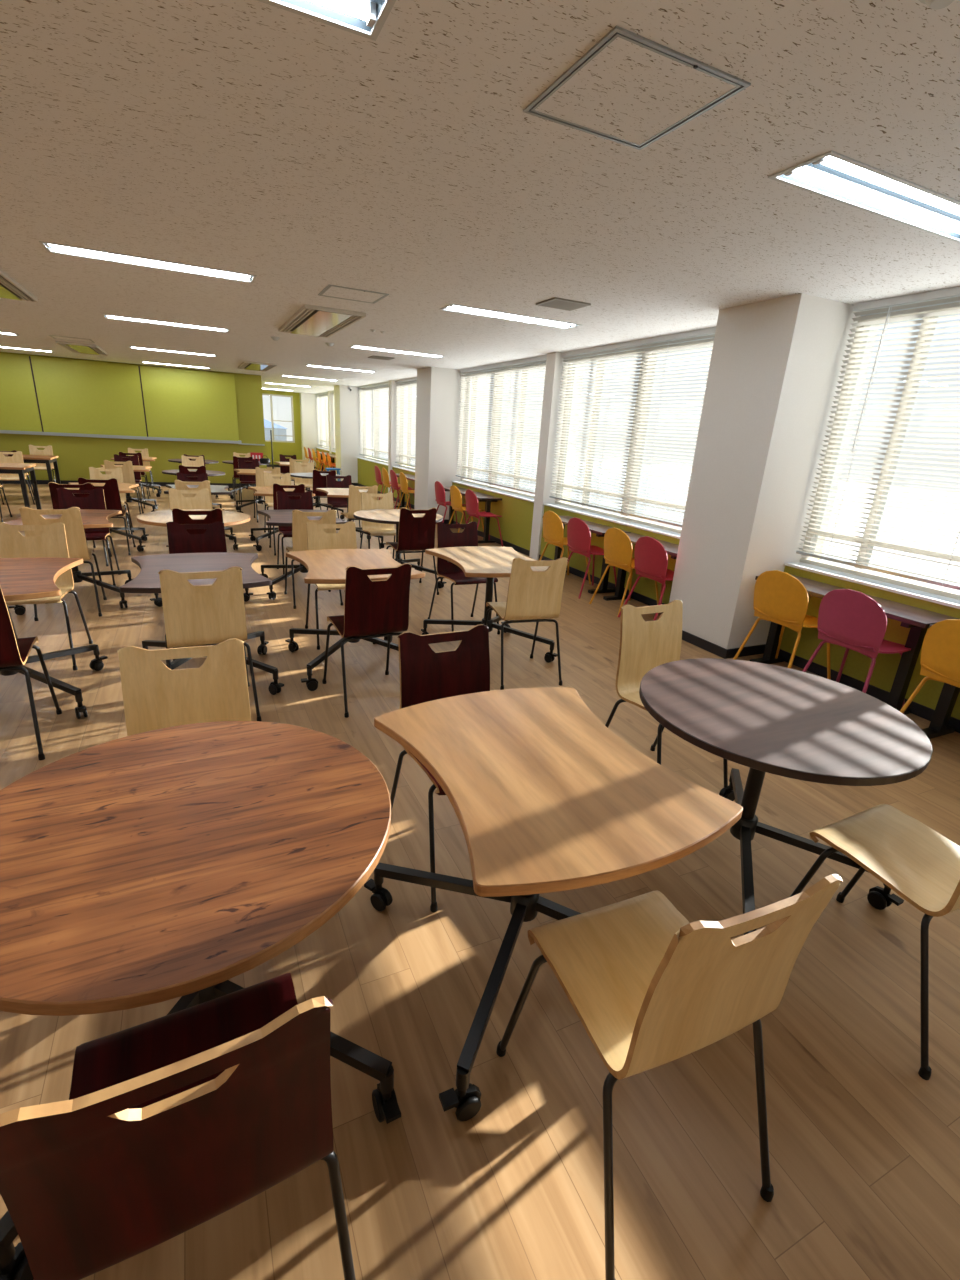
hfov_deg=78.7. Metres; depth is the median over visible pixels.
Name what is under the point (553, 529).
shell chair
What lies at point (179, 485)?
chair
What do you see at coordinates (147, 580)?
table
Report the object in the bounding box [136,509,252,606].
table
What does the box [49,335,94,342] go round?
ceiling hatch
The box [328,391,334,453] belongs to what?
wall pillar
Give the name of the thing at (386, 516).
table
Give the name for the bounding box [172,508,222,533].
chair
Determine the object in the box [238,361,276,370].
air conditioner
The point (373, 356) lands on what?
ceiling vent
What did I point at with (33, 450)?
chair
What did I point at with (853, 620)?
shell chair
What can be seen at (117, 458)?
chair
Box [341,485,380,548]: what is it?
chair
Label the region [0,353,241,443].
board
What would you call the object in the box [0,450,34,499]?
chair
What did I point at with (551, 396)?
wall pillar
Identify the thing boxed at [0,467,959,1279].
floor
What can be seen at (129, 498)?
table
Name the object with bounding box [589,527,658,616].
shell chair
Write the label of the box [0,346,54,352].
ceiling light
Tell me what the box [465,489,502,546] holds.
shell chair
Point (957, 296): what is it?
trim
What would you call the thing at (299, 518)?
chair
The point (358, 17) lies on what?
ceiling light
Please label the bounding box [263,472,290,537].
chair
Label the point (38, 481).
baseboard
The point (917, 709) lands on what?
baseboard
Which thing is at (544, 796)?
table
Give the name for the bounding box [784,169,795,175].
socket
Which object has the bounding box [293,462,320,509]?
chair
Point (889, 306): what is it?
blind wand
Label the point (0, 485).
chair
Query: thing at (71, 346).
air conditioner
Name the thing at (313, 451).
shell chair
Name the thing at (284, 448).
wall
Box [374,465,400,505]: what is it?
shell chair
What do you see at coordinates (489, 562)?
table
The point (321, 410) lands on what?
blind
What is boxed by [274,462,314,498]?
table
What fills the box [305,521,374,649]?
chair
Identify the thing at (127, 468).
chair
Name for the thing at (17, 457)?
chair
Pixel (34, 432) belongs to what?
tray
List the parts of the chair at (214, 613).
leg, backrest, seat, leg, leg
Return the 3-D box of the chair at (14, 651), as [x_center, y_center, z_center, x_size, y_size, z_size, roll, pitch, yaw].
[-2.284,0.093,2.675,0.434,0.841,0.515,-6,22,-26]
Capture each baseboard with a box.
[0,480,254,486]
[314,467,959,732]
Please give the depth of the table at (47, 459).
10.16 m
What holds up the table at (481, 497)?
on the floor
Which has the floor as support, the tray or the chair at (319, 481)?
the chair at (319, 481)
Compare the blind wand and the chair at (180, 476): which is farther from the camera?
the chair at (180, 476)
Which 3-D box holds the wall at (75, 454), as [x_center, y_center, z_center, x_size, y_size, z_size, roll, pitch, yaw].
[-8.752,-4.497,12.098,8.120,2.480,0.200,-6,21,-25]
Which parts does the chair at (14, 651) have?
backrest, seat, leg, leg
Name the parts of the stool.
seat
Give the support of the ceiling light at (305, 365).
attached to the ceiling
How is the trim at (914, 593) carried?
attached to the wall at (515, 523)
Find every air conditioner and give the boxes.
[0,270,37,301]
[55,341,107,355]
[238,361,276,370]
[279,304,365,337]
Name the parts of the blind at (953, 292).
ladder cord, rail, ladder cord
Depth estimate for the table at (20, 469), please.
8.46 m
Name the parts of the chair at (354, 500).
backrest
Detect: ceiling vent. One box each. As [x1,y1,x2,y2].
[368,355,394,359]
[536,297,590,310]
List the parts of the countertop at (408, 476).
leg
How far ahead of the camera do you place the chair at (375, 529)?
6.61 m
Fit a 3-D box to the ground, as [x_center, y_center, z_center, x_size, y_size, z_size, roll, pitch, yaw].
[60.086,-21.909,104.512,320.000,0.200,380.000,-6,21,-25]
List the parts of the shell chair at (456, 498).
backrest, seat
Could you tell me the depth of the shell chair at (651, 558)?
5.02 m
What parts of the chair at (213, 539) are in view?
backrest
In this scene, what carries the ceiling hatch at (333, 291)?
attached to the ceiling
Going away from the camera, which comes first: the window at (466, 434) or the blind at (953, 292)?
the blind at (953, 292)
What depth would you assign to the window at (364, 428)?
14.51 m
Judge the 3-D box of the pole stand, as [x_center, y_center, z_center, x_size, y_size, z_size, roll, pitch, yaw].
[-6.579,-5.981,18.532,0.340,1.250,0.340,-6,21,-25]
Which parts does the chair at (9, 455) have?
backrest, leg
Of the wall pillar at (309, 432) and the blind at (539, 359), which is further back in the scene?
the wall pillar at (309, 432)
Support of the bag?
on the table at (227, 461)
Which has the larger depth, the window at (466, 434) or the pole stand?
the pole stand
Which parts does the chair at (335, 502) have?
seat, backrest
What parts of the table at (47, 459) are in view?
leg, leg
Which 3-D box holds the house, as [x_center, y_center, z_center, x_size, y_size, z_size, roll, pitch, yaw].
[-55.756,-44.832,132.237,22.800,11.200,10.800,-6,21,-25]
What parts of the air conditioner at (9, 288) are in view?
panel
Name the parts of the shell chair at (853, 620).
leg, leg, backrest, seat, leg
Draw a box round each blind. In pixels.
[316,392,328,447]
[331,391,334,448]
[358,382,388,460]
[395,377,416,466]
[456,355,546,493]
[549,327,715,526]
[796,286,959,589]
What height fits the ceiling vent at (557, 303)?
0.012 m
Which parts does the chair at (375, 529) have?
leg, backrest, seat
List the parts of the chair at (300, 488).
leg, backrest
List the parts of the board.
panel, panel, panel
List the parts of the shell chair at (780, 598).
leg, leg, backrest, seat, leg, leg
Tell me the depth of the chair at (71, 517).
4.40 m
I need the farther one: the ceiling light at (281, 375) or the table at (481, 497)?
the ceiling light at (281, 375)
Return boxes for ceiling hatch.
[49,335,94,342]
[318,285,388,303]
[523,25,750,149]
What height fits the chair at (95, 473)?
0.841 m
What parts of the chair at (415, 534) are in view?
seat, backrest, leg, leg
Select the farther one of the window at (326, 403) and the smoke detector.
the window at (326, 403)
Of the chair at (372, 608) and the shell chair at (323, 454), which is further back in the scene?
the shell chair at (323, 454)
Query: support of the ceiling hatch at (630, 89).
attached to the ceiling
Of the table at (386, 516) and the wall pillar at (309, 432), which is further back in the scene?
the wall pillar at (309, 432)
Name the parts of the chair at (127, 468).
backrest, leg, leg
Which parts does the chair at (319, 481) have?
backrest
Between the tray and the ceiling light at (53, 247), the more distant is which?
the tray
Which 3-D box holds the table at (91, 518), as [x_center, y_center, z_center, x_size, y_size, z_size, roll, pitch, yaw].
[-3.379,-0.670,4.860,0.809,0.699,0.890,-6,21,-25]
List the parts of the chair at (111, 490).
backrest, leg, leg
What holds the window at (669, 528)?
in the wall at (515, 523)
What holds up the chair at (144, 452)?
on the floor
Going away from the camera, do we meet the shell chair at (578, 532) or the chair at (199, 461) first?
the shell chair at (578, 532)
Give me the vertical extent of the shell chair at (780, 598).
0.787 m
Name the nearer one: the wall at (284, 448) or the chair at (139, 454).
the chair at (139, 454)
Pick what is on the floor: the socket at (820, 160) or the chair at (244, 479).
the chair at (244, 479)
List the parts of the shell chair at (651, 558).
leg, backrest, seat, leg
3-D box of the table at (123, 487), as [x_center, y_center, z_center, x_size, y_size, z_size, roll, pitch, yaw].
[-4.402,-1.444,6.877,0.804,0.699,0.890,-6,21,-25]
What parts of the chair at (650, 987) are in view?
leg, seat, leg, backrest, leg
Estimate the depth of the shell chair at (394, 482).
11.14 m
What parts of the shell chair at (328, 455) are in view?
backrest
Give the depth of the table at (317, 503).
10.05 m
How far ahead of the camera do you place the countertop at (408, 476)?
11.97 m
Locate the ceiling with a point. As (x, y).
(302, 155)
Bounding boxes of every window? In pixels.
[262,393,294,442]
[320,395,328,448]
[363,386,388,462]
[399,382,416,469]
[461,363,545,497]
[555,338,713,532]
[800,302,959,599]
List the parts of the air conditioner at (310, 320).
panel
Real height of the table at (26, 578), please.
0.699 m
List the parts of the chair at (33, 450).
backrest, seat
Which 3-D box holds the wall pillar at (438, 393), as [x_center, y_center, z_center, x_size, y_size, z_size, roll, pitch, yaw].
[-0.612,-3.321,10.175,0.830,2.480,0.680,-6,21,-25]
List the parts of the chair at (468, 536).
leg, leg, backrest, seat, leg, leg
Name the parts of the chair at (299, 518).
leg, seat, leg, backrest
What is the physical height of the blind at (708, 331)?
1.667 m
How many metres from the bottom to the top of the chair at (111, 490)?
0.841 m
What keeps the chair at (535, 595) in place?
on the floor
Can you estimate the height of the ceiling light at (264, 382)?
0.068 m
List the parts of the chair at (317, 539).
leg, leg, seat, backrest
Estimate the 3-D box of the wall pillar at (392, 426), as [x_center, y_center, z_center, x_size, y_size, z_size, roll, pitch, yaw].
[-1.796,-4.387,12.992,0.420,2.480,0.220,-6,21,-25]
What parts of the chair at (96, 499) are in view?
backrest, seat, leg, leg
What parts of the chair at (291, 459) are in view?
backrest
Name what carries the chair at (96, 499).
on the floor
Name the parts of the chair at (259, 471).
backrest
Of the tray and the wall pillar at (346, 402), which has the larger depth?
the wall pillar at (346, 402)
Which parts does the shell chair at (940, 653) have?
leg, backrest, seat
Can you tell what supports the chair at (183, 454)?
on the floor
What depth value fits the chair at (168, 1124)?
0.75 m
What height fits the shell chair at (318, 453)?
0.787 m
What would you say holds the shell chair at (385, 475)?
on the floor
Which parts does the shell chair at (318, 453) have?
backrest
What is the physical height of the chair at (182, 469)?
0.841 m
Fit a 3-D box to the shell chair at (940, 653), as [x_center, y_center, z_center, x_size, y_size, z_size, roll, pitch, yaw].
[2.651,0.258,3.155,0.510,0.787,0.471,-6,21,-25]
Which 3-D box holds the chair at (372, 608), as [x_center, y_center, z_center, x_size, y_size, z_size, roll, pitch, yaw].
[-0.653,-0.069,3.419,0.434,0.841,0.515,-7,22,-27]
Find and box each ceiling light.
[0,332,19,335]
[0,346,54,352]
[39,241,256,282]
[102,314,229,331]
[129,346,216,356]
[141,361,210,368]
[257,0,395,40]
[264,382,310,386]
[281,375,338,380]
[305,365,374,372]
[350,345,445,357]
[440,304,581,328]
[768,150,959,242]
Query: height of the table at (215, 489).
0.699 m
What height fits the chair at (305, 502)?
0.841 m
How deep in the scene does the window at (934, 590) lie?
4.00 m
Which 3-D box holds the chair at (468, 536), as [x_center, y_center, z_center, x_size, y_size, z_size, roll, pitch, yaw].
[-0.118,-0.502,4.739,0.434,0.841,0.515,-7,22,-27]
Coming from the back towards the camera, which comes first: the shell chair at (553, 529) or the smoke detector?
the shell chair at (553, 529)
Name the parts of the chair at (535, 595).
leg, leg, seat, leg, backrest, leg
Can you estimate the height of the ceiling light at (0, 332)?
0.068 m
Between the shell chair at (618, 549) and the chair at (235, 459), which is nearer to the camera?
the shell chair at (618, 549)
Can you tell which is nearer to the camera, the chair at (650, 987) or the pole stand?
the chair at (650, 987)
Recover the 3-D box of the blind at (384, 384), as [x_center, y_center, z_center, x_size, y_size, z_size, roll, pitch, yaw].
[-2.552,-5.266,14.132,0.040,1.667,2.856,-6,21,-25]
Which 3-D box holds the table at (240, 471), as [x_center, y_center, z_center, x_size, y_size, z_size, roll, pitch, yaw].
[-3.812,-2.552,10.119,0.805,0.699,0.890,-6,21,-25]
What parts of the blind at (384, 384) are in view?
rail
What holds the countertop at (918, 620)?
on the floor
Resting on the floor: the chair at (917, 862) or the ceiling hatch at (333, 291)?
the chair at (917, 862)
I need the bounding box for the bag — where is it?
[260,455,269,463]
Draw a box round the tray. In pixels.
[0,430,238,443]
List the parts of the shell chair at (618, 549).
leg, backrest, seat, leg, leg, leg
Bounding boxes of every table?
[0,463,41,508]
[0,557,107,718]
[0,721,400,1279]
[3,454,60,483]
[5,509,133,614]
[65,482,148,551]
[97,465,157,511]
[111,457,161,496]
[119,552,283,694]
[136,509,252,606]
[162,469,224,509]
[164,485,238,549]
[168,459,218,498]
[222,460,268,498]
[234,469,281,512]
[248,487,314,550]
[257,509,348,599]
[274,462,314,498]
[285,549,424,690]
[290,473,343,518]
[316,488,385,547]
[354,509,446,588]
[364,687,742,1120]
[421,546,557,662]
[444,487,501,542]
[639,658,931,934]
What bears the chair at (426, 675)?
on the floor
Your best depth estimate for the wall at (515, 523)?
4.50 m
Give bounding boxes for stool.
[325,468,340,480]
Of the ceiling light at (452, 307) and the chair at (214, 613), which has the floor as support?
the chair at (214, 613)
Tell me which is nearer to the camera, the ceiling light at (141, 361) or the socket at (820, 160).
the socket at (820, 160)
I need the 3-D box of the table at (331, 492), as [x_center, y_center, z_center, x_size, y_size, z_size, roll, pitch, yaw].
[-1.753,-1.641,7.893,0.766,0.699,0.890,-6,21,-25]
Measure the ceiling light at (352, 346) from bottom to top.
0.068 m
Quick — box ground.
[372,453,959,592]
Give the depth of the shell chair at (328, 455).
16.18 m
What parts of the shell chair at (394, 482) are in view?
backrest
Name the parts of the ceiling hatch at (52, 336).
hatch panel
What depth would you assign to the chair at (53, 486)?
5.80 m
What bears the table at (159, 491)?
on the floor
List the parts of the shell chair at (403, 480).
backrest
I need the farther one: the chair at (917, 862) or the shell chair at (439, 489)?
the shell chair at (439, 489)
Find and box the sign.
[250,452,262,462]
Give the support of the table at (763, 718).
on the floor
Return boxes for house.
[264,419,286,440]
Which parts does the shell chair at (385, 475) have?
backrest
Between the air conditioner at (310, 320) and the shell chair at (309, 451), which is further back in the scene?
the shell chair at (309, 451)
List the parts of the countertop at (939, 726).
leg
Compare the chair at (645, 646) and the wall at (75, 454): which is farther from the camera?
the wall at (75, 454)
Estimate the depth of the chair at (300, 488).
6.96 m
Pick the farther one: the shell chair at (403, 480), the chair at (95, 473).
the shell chair at (403, 480)
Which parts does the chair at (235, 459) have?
backrest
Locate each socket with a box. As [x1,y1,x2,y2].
[366,1,375,27]
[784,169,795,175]
[812,158,823,164]
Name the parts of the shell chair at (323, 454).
backrest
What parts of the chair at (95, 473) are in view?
backrest, leg, leg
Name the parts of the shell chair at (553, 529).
leg, backrest, seat, leg, leg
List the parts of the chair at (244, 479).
seat, backrest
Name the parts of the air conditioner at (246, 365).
panel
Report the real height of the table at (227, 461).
0.699 m
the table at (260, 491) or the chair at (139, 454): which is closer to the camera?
the table at (260, 491)
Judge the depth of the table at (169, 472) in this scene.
9.18 m
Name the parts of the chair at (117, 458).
backrest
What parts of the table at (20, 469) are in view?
leg, leg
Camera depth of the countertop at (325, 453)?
18.42 m
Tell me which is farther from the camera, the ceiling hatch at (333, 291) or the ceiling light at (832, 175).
the ceiling hatch at (333, 291)
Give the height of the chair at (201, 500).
0.841 m
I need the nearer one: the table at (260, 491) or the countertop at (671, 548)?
the countertop at (671, 548)
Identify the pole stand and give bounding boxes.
[270,430,273,468]
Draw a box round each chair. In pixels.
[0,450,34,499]
[0,451,34,504]
[0,485,12,521]
[0,522,92,670]
[0,586,61,759]
[0,973,355,1279]
[19,507,106,620]
[28,445,55,492]
[48,482,111,565]
[57,487,120,585]
[77,477,135,555]
[89,467,133,538]
[104,460,143,513]
[114,454,145,507]
[117,638,250,735]
[118,452,150,498]
[128,448,154,492]
[158,566,261,720]
[166,521,226,660]
[168,488,210,509]
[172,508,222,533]
[175,480,212,509]
[176,472,207,481]
[179,465,205,479]
[181,455,203,469]
[183,454,204,465]
[232,456,255,500]
[233,452,254,493]
[238,458,265,507]
[254,467,279,522]
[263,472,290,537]
[269,483,304,555]
[276,491,312,579]
[279,454,296,478]
[284,510,342,608]
[290,458,309,491]
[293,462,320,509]
[304,447,319,468]
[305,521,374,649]
[308,448,324,470]
[312,449,327,469]
[312,470,338,517]
[317,450,332,470]
[322,451,335,470]
[322,563,411,717]
[326,475,360,537]
[327,453,335,467]
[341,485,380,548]
[360,492,404,559]
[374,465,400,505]
[381,467,408,508]
[386,508,438,594]
[390,470,414,509]
[390,624,489,912]
[398,472,414,508]
[428,521,499,633]
[435,481,466,528]
[449,485,483,532]
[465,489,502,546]
[484,557,567,689]
[496,874,842,1279]
[539,510,590,583]
[567,517,616,598]
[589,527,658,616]
[605,600,727,786]
[618,536,673,620]
[733,570,830,679]
[790,804,959,1079]
[802,589,910,713]
[900,619,959,712]
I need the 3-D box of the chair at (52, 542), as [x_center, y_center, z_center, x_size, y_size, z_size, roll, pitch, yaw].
[-2.772,-0.276,3.637,0.434,0.841,0.515,-5,21,-22]
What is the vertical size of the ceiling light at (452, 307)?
0.068 m
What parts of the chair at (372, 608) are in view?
leg, leg, seat, backrest, leg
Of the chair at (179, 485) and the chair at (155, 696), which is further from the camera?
the chair at (179, 485)
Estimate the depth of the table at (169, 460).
11.43 m
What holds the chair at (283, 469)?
on the floor
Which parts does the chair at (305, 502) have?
leg, leg, seat, backrest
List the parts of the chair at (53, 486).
backrest, leg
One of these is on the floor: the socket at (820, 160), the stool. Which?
the stool
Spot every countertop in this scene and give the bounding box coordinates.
[315,452,334,470]
[394,474,414,507]
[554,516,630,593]
[603,533,678,600]
[749,574,958,714]
[922,624,959,738]
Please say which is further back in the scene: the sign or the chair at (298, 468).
the sign
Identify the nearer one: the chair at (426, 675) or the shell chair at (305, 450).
the chair at (426, 675)
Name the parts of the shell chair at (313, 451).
backrest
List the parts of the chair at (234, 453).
backrest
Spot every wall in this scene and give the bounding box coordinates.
[0,352,266,483]
[262,390,301,464]
[316,448,959,719]
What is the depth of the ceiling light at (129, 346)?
9.37 m
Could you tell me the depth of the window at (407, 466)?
12.51 m
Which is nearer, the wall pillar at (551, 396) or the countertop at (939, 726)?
the countertop at (939, 726)
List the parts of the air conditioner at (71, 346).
panel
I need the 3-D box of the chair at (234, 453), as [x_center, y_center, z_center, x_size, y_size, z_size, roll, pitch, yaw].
[-5.100,-3.607,12.675,0.434,0.841,0.515,-6,21,-25]
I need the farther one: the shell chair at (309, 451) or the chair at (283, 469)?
the shell chair at (309, 451)
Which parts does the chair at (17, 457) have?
seat, backrest, leg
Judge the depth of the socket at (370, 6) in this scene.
1.44 m
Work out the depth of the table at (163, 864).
1.17 m
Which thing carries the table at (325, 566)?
on the floor
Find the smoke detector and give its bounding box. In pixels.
[919,0,954,9]
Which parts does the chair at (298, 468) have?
backrest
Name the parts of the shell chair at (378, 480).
backrest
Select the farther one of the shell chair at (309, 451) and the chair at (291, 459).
the shell chair at (309, 451)
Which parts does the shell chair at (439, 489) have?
backrest, seat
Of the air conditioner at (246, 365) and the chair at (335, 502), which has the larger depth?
the air conditioner at (246, 365)
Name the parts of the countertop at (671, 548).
leg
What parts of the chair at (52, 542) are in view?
leg, backrest, seat, leg, leg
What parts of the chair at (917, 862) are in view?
leg, leg, seat, leg, backrest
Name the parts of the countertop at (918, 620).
leg, leg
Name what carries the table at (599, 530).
on the floor
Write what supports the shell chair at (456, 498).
on the floor
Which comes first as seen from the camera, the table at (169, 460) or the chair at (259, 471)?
the chair at (259, 471)
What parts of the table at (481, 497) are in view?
leg, leg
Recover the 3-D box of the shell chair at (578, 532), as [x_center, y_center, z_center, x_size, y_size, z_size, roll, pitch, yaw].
[1.158,-0.883,6.131,0.510,0.787,0.471,-6,21,-25]
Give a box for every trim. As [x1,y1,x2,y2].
[316,447,959,608]
[321,296,959,395]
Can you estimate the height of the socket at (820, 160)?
0.036 m
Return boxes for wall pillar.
[300,393,326,466]
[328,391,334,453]
[334,385,371,482]
[388,380,407,491]
[414,367,477,519]
[529,352,584,559]
[669,293,879,648]
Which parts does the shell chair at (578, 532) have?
backrest, leg, seat, leg, leg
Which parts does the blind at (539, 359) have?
rail, ladder cord, ladder cord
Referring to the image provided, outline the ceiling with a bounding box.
[0,0,959,393]
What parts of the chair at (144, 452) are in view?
backrest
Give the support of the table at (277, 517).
on the floor
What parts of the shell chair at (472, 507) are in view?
backrest, seat, leg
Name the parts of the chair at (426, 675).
leg, seat, leg, backrest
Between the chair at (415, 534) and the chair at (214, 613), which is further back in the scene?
the chair at (415, 534)
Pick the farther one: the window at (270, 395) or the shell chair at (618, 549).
the window at (270, 395)
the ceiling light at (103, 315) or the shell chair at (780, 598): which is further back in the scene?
the ceiling light at (103, 315)
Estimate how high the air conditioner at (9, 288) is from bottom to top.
0.034 m
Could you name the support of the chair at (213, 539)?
on the floor
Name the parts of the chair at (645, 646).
leg, seat, backrest, leg, leg, leg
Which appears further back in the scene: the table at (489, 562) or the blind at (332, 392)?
the blind at (332, 392)
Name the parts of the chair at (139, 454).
backrest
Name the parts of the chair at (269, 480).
leg, seat, backrest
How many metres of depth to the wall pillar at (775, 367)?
4.24 m
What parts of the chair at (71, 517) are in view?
leg, backrest, seat, leg, leg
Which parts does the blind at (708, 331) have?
ladder cord, ladder cord, rail, ladder cord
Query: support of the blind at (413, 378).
attached to the window at (407, 466)
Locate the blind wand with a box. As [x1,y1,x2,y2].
[851,306,890,452]

